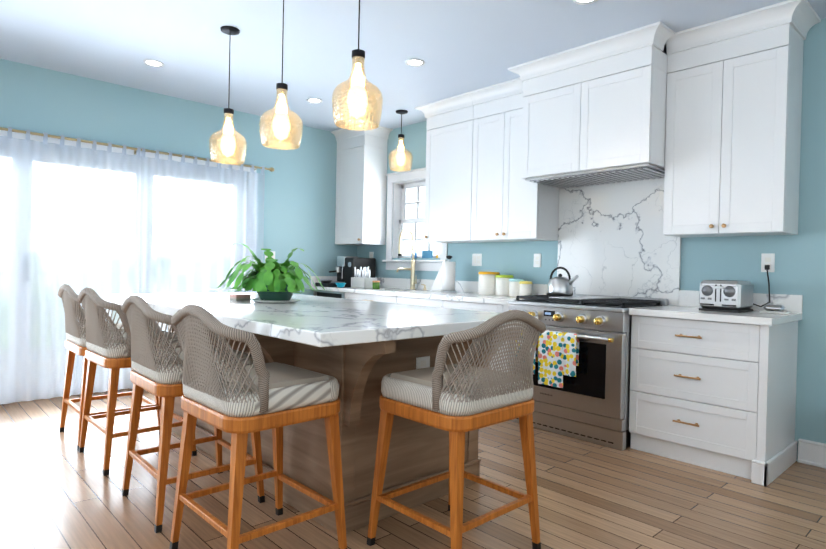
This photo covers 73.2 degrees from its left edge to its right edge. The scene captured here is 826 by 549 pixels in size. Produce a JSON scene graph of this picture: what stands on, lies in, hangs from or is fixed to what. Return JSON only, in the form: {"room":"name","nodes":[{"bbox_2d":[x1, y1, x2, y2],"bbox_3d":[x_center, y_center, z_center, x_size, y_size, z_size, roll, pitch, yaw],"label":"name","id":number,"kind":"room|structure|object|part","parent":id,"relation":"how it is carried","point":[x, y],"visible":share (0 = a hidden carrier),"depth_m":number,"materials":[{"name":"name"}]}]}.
{"room":"kitchen","nodes":[
{"label":"kitchen","id":0,"kind":"room"},
{"bbox_2d":[0,59,356,295],"bbox_3d":[-3.049,-0.327,4.609,6.350,2.700,0.150,1,1,-43],"label":"wall","id":1,"kind":"structure","parent":0,"point":[300,198],"depth_m":5.35,"materials":[{"name":"teal paint"}]},
{"bbox_2d":[0,130,256,401],"bbox_3d":[-3.158,-0.058,4.481,4.000,2.160,0.140,1,1,-43],"label":"window frame","id":2,"kind":"structure","parent":1,"relation":"in","point":[89,145],"depth_m":4.86,"materials":[{"name":"white"}]},
{"bbox_2d":[0,127,274,403],"bbox_3d":[-3.251,-0.071,4.212,4.817,2.139,0.124,1,1,-43],"label":"sheer curtain","id":3,"kind":"object","parent":2,"relation":"hanging from","point":[77,219],"visible":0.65,"depth_m":4.72,"materials":[{"name":"white fabric"}]},
{"bbox_2d":[0,388,825,548],"bbox_3d":[-0.585,1.136,2.064,6.500,0.060,7.300,1,1,-43],"label":"floor","id":4,"kind":"structure","parent":0,"point":[58,490],"depth_m":2.72,"materials":[{"name":"brown wood"}]},
{"bbox_2d":[58,284,159,450],"bbox_3d":[-2.012,0.559,3.675,0.545,0.995,0.573,1,1,-43],"label":"stool","id":5,"kind":"object","parent":4,"relation":"on","point":[75,340],"visible":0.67,"depth_m":3.51,"materials":[{"name":"brown wood"}]},
{"bbox_2d":[77,287,196,475],"bbox_3d":[-1.646,0.572,3.294,0.551,0.995,0.573,1,1,-43],"label":"stool","id":6,"kind":"object","parent":4,"relation":"on","point":[110,350],"visible":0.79,"depth_m":3.04,"materials":[{"name":"brown wood"}]},
{"bbox_2d":[121,295,264,532],"bbox_3d":[-1.078,0.591,2.685,0.549,0.995,0.573,1,1,-43],"label":"stool","id":7,"kind":"object","parent":4,"relation":"on","point":[155,371],"visible":0.73,"depth_m":2.47,"materials":[{"name":"brown wood"}]},
{"bbox_2d":[169,304,346,548],"bbox_3d":[-0.619,0.606,2.189,0.549,0.995,0.573,1,1,-43],"label":"stool","id":8,"kind":"object","parent":4,"relation":"on","point":[239,402],"visible":1,"depth_m":2.03,"materials":[{"name":"brown wood"}]},
{"bbox_2d":[313,290,345,298],"bbox_3d":[-0.716,0.619,6.302,0.610,0.872,0.592,1,1,-43],"label":"dishwasher","id":9,"kind":"object","parent":4,"relation":"on","point":[333,294],"visible":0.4,"depth_m":6.09,"materials":[{"name":"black metal"}]},
{"bbox_2d":[168,324,519,533],"bbox_3d":[-0.681,0.659,3.242,1.180,0.864,2.325,1,1,-43],"label":"kitchen island","id":10,"kind":"object","parent":4,"relation":"on","point":[358,350],"depth_m":2.57,"materials":[{"name":"wood"}]},
{"bbox_2d":[104,292,537,347],"bbox_3d":[-0.752,0.198,3.301,1.290,0.050,2.660,1,1,-43],"label":"island countertop","id":11,"kind":"structure","parent":10,"relation":"on","point":[314,321],"depth_m":2.52,"materials":[{"name":"white stone"}]},
{"bbox_2d":[229,294,250,299],"bbox_3d":[-1.106,0.145,3.557,0.100,0.034,0.100,1,1,-43],"label":"coasters","id":12,"kind":"object","parent":11,"relation":"on","point":[239,297],"visible":0.98,"depth_m":3.52,"materials":[{"name":"beige"}]},
{"bbox_2d":[250,298,299,302],"bbox_3d":[-0.849,0.161,3.428,0.304,0.016,0.304,1,1,-43],"label":"saucer","id":13,"kind":"object","parent":11,"relation":"on","point":[263,301],"visible":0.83,"depth_m":3.33,"materials":[{"name":"white"}]},
{"bbox_2d":[205,243,324,300],"bbox_3d":[-0.856,-0.010,3.434,0.754,0.345,0.788,1,1,-43],"label":"potted plant","id":14,"kind":"object","parent":13,"relation":"on","point":[271,279],"visible":1,"depth_m":3.29,"materials":[{"name":"green plant"}]},
{"bbox_2d":[416,356,429,368],"bbox_3d":[0.048,0.455,2.689,0.092,0.114,0.007,1,1,-43],"label":"outlet","id":15,"kind":"object","parent":10,"relation":"attached to","point":[422,362],"visible":0.48,"depth_m":2.69,"materials":[{"name":"white plastic"}]},
{"bbox_2d":[345,292,397,302],"bbox_3d":[-0.240,0.635,5.768,0.644,0.872,0.833,1,1,-43],"label":"base cabinet","id":16,"kind":"object","parent":4,"relation":"on","point":[377,298],"visible":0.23,"depth_m":5.54,"materials":[{"name":"white"}]},
{"bbox_2d":[310,276,547,304],"bbox_3d":[0.033,0.236,5.479,0.646,0.368,2.806,1,1,-43],"label":"countertop","id":17,"kind":"structure","parent":16,"relation":"on","point":[467,291],"depth_m":5.38,"materials":[{"name":"stone"}]},
{"bbox_2d":[315,283,336,286],"bbox_3d":[-0.973,0.114,6.220,0.130,0.040,0.250,1,1,-43],"label":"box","id":18,"kind":"object","parent":17,"relation":"on","point":[328,284],"visible":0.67,"depth_m":6.13,"materials":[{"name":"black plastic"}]},
{"bbox_2d":[320,280,331,282],"bbox_3d":[-0.975,0.076,6.223,0.156,0.034,0.156,1,1,-43],"label":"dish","id":19,"kind":"object","parent":18,"relation":"on","point":[325,281],"visible":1,"depth_m":6.17,"materials":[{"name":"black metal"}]},
{"bbox_2d":[336,283,345,287],"bbox_3d":[-0.782,0.115,6.008,0.116,0.050,0.116,1,1,-43],"label":"bowl","id":20,"kind":"object","parent":17,"relation":"on","point":[340,285],"visible":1,"depth_m":5.97,"materials":[{"name":"teal ceramic"}]},
{"bbox_2d":[329,256,375,286],"bbox_3d":[-0.705,-0.034,6.293,0.481,0.345,0.320,1,1,-43],"label":"coffee machine","id":21,"kind":"object","parent":17,"relation":"on","point":[346,265],"visible":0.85,"depth_m":6.23,"materials":[{"name":"black plastic"}]},
{"bbox_2d":[351,267,376,288],"bbox_3d":[-0.526,0.031,5.947,0.170,0.230,0.247,1,1,-43],"label":"utensil caddy","id":22,"kind":"object","parent":17,"relation":"on","point":[365,280],"visible":0.96,"depth_m":5.88,"materials":[{"name":"grey ceramic"}]},
{"bbox_2d":[372,281,379,288],"bbox_3d":[-0.383,0.108,5.771,0.080,0.088,0.080,1,1,-43],"label":"candle jar","id":23,"kind":"object","parent":17,"relation":"on","point":[375,284],"visible":1,"depth_m":5.74,"materials":[{"name":"green glass"}]},
{"bbox_2d":[396,228,416,289],"bbox_3d":[-0.059,-0.166,5.787,0.260,0.649,0.096,1,1,-43],"label":"sink faucet","id":24,"kind":"object","parent":17,"relation":"on","point":[413,279],"visible":0.98,"depth_m":5.85,"materials":[{"name":"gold metal"}]},
{"bbox_2d":[430,255,456,292],"bbox_3d":[0.307,-0.006,5.371,0.164,0.355,0.272,1,1,-43],"label":"paper towel holder","id":25,"kind":"object","parent":17,"relation":"on","point":[444,281],"visible":1,"depth_m":5.29,"materials":[{"name":"white paper"}]},
{"bbox_2d":[478,272,499,294],"bbox_3d":[0.686,0.079,5.037,0.192,0.209,0.192,1,1,-43],"label":"canister","id":26,"kind":"object","parent":17,"relation":"on","point":[486,282],"visible":0.94,"depth_m":4.95,"materials":[{"name":"white ceramic"}]},
{"bbox_2d":[495,275,513,295],"bbox_3d":[0.805,0.095,4.910,0.160,0.184,0.160,1,1,-43],"label":"canister","id":27,"kind":"object","parent":17,"relation":"on","point":[502,285],"visible":0.96,"depth_m":4.84,"materials":[{"name":"white ceramic"}]},
{"bbox_2d":[509,279,523,296],"bbox_3d":[0.894,0.113,4.815,0.126,0.154,0.126,1,1,-43],"label":"canister","id":28,"kind":"object","parent":17,"relation":"on","point":[514,287],"visible":0.88,"depth_m":4.76,"materials":[{"name":"white ceramic"}]},
{"bbox_2d":[519,281,531,295],"bbox_3d":[0.962,0.124,4.742,0.110,0.136,0.110,1,1,-43],"label":"canister","id":29,"kind":"object","parent":17,"relation":"on","point":[525,287],"visible":0.88,"depth_m":4.70,"materials":[{"name":"white ceramic"}]},
{"bbox_2d":[397,296,442,307],"bbox_3d":[0.251,0.652,5.242,0.644,0.872,0.603,1,1,-43],"label":"base cabinet","id":30,"kind":"object","parent":4,"relation":"on","point":[421,301],"visible":0.02,"depth_m":5.03,"materials":[{"name":"white"}]},
{"bbox_2d":[367,310,545,548],"bbox_3d":[0.193,0.623,2.263,0.573,0.995,0.545,1,1,-43],"label":"stool","id":31,"kind":"object","parent":4,"relation":"on","point":[458,400],"visible":1,"depth_m":2.09,"materials":[{"name":"brown wood"}]},
{"bbox_2d":[443,300,508,371],"bbox_3d":[0.720,0.668,4.740,0.644,0.872,0.768,1,1,-43],"label":"base cabinet","id":32,"kind":"object","parent":4,"relation":"on","point":[487,307],"visible":0.12,"depth_m":4.52,"materials":[{"name":"white"}]},
{"bbox_2d":[508,294,667,450],"bbox_3d":[1.234,0.641,4.064,0.759,0.962,0.909,1,1,-43],"label":"range","id":33,"kind":"object","parent":4,"relation":"on","point":[581,371],"visible":0.69,"depth_m":3.74,"materials":[{"name":"silver metal"}]},
{"bbox_2d":[547,267,578,296],"bbox_3d":[1.155,0.053,4.272,0.200,0.228,0.257,1,1,-43],"label":"kettle","id":34,"kind":"object","parent":33,"relation":"on","point":[559,285],"visible":0.96,"depth_m":4.22,"materials":[{"name":"silver metal"}]},
{"bbox_2d":[629,315,797,485],"bbox_3d":[1.879,0.707,3.498,0.644,0.872,0.792,1,1,-43],"label":"base cabinet","id":35,"kind":"object","parent":4,"relation":"on","point":[717,396],"visible":0.96,"depth_m":3.26,"materials":[{"name":"white wood"}]},
{"bbox_2d":[629,290,802,325],"bbox_3d":[1.891,0.191,3.491,0.646,0.153,0.795,1,1,-43],"label":"countertop","id":36,"kind":"structure","parent":35,"relation":"on","point":[689,306],"depth_m":3.42,"materials":[{"name":"stone"}]},
{"bbox_2d":[699,265,769,312],"bbox_3d":[2.035,0.082,3.513,0.393,0.295,0.309,1,1,-43],"label":"toaster","id":37,"kind":"object","parent":36,"relation":"on","point":[726,296],"visible":1,"depth_m":3.42,"materials":[{"name":"silver plastic"}]},
{"bbox_2d":[759,300,789,313],"bbox_3d":[2.202,0.194,3.384,0.090,0.082,0.140,1,1,-43],"label":"butter dish","id":38,"kind":"object","parent":36,"relation":"on","point":[775,308],"visible":0.98,"depth_m":3.36,"materials":[{"name":"white metal"}]},
{"bbox_2d":[0,0,825,130],"bbox_3d":[-0.524,-1.643,2.032,6.500,0.100,7.300,1,1,-43],"label":"ceiling","id":39,"kind":"structure","parent":0,"point":[458,47],"depth_m":3.85,"materials":[{"name":"white paint"}]},
{"bbox_2d":[143,60,163,66],"bbox_3d":[-2.024,-1.648,4.340,0.150,0.005,0.150,1,1,-43],"label":"recessed light","id":40,"kind":"object","parent":39,"relation":"in","point":[154,63],"visible":1,"depth_m":4.34,"materials":[{"name":"white"}]},
{"bbox_2d":[209,26,246,164],"bbox_3d":[-1.224,-1.189,3.699,0.240,0.874,0.240,1,1,-43],"label":"pendant light","id":41,"kind":"object","parent":39,"relation":"hanging from","point":[228,146],"visible":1,"depth_m":3.67,"materials":[{"name":"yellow glass"}]},
{"bbox_2d":[259,0,302,149],"bbox_3d":[-0.741,-1.170,3.152,0.240,0.880,0.240,1,1,-43],"label":"pendant light","id":42,"kind":"object","parent":39,"relation":"hanging from","point":[281,126],"visible":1,"depth_m":3.12,"materials":[{"name":"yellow glass"}]},
{"bbox_2d":[307,98,322,102],"bbox_3d":[-0.925,-1.635,5.230,0.150,0.005,0.150,1,1,-43],"label":"recessed light","id":43,"kind":"object","parent":39,"relation":"in","point":[313,100],"visible":1,"depth_m":5.23,"materials":[{"name":"white plastic"}]},
{"bbox_2d":[332,0,382,129],"bbox_3d":[-0.257,-1.151,2.633,0.240,0.884,0.240,1,1,-43],"label":"pendant light","id":44,"kind":"object","parent":39,"relation":"hanging from","point":[357,93],"visible":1,"depth_m":2.60,"materials":[{"name":"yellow glass"}]},
{"bbox_2d":[389,110,412,170],"bbox_3d":[-0.118,-1.334,5.535,0.240,0.580,0.240,1,1,-43],"label":"light","id":45,"kind":"object","parent":39,"relation":"hanging from","point":[400,156],"visible":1,"depth_m":5.50,"materials":[{"name":"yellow glass"}]},
{"bbox_2d":[405,59,424,66],"bbox_3d":[0.016,-1.603,4.207,0.150,0.005,0.150,1,1,-43],"label":"recessed light","id":46,"kind":"object","parent":39,"relation":"in","point":[415,62],"visible":1,"depth_m":4.21,"materials":[{"name":"white plastic"}]},
{"bbox_2d":[573,0,597,4],"bbox_3d":[0.984,-1.570,3.156,0.150,0.005,0.150,1,1,-43],"label":"recessed light","id":47,"kind":"object","parent":39,"relation":"in","point":[582,2],"visible":1,"depth_m":3.20,"materials":[{"name":"white plastic"}]},
{"bbox_2d":[357,18,825,458],"bbox_3d":[1.765,-0.218,4.215,0.150,2.700,7.300,1,1,-43],"label":"wall","id":48,"kind":"structure","parent":0,"point":[800,263],"depth_m":3.46,"materials":[{"name":"teal paint"}]},
{"bbox_2d":[331,122,392,245],"bbox_3d":[-0.603,-0.993,6.343,0.414,1.299,0.615,1,1,-43],"label":"upper cabinet","id":49,"kind":"object","parent":48,"relation":"attached to","point":[361,186],"visible":0.98,"depth_m":6.24,"materials":[{"name":"white wood"}]},
{"bbox_2d":[382,167,448,270],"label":"window","id":50,"kind":"structure","parent":48,"relation":"in","point":[400,178],"depth_m":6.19,"materials":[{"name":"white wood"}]},
{"bbox_3d":[0.113,-0.581,6.032,0.060,0.853,0.740,1,1,-43],"label":"window sash","id":51,"kind":"part","parent":50,"relation":"part of","materials":[{"name":"white wood"}]},
{"bbox_2d":[411,251,439,257],"bbox_3d":[0.140,-0.213,5.890,0.064,0.120,0.439,1,1,-43],"label":"decorations","id":52,"kind":"object","parent":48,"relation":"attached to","point":[427,254],"depth_m":5.89,"materials":[{"name":"blue"}]},
{"bbox_2d":[414,93,483,242],"bbox_3d":[0.382,-0.960,5.289,0.414,1.299,0.681,1,1,-43],"label":"upper cabinet","id":53,"kind":"object","parent":48,"relation":"attached to","point":[449,160],"visible":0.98,"depth_m":5.16,"materials":[{"name":"white wood"}]},
{"bbox_2d":[472,254,481,265],"bbox_3d":[0.613,-0.141,5.331,0.009,0.120,0.120,1,1,-43],"label":"outlet","id":54,"kind":"object","parent":48,"relation":"attached to","point":[476,259],"visible":1,"depth_m":5.33,"materials":[{"name":"white plastic"}]},
{"bbox_2d":[467,77,558,241],"bbox_3d":[0.854,-0.944,4.784,0.414,1.299,0.698,1,1,-43],"label":"upper cabinet","id":55,"kind":"object","parent":48,"relation":"attached to","point":[509,204],"visible":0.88,"depth_m":4.69,"materials":[{"name":"white wood"}]},
{"bbox_2d":[533,254,540,266],"bbox_3d":[1.080,-0.122,4.831,0.009,0.120,0.075,1,1,-43],"label":"electrical outlet","id":56,"kind":"object","parent":48,"relation":"attached to","point":[537,260],"visible":1,"depth_m":4.83,"materials":[{"name":"white plastic"}]},
{"bbox_2d":[508,21,674,187],"bbox_3d":[1.354,-1.138,4.082,0.644,0.873,1.168,1,1,-43],"label":"upper cabinet","id":57,"kind":"object","parent":48,"relation":"attached to","point":[594,112],"visible":0.94,"depth_m":3.84,"materials":[{"name":"white wood"}]},
{"bbox_2d":[557,177,680,305],"bbox_3d":[1.560,-0.200,4.307,0.020,1.053,0.993,1,1,-43],"label":"wall panel","id":58,"kind":"object","parent":48,"relation":"attached to","point":[613,240],"visible":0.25,"depth_m":4.27,"materials":[{"name":"stone"}]},
{"bbox_2d":[663,0,820,237],"bbox_3d":[2.040,-0.904,3.514,0.414,1.299,0.778,1,1,-43],"label":"upper cabinet","id":59,"kind":"object","parent":48,"relation":"attached to","point":[733,125],"visible":1,"depth_m":3.41,"materials":[{"name":"white wood"}]},
{"bbox_2d":[761,253,774,271],"bbox_3d":[2.271,-0.075,3.556,0.009,0.120,0.075,1,1,-43],"label":"electrical outlet","id":60,"kind":"object","parent":48,"relation":"attached to","point":[767,258],"visible":0.9,"depth_m":3.55,"materials":[{"name":"white plastic"}]},
{"bbox_2d":[797,439,825,468],"bbox_3d":[3.217,1.111,2.519,0.021,0.145,2.478,1,1,-43],"label":"baseboard","id":61,"kind":"structure","parent":48,"relation":"attached to","point":[812,453],"depth_m":3.37,"materials":[{"name":"white wood"}]}
]}

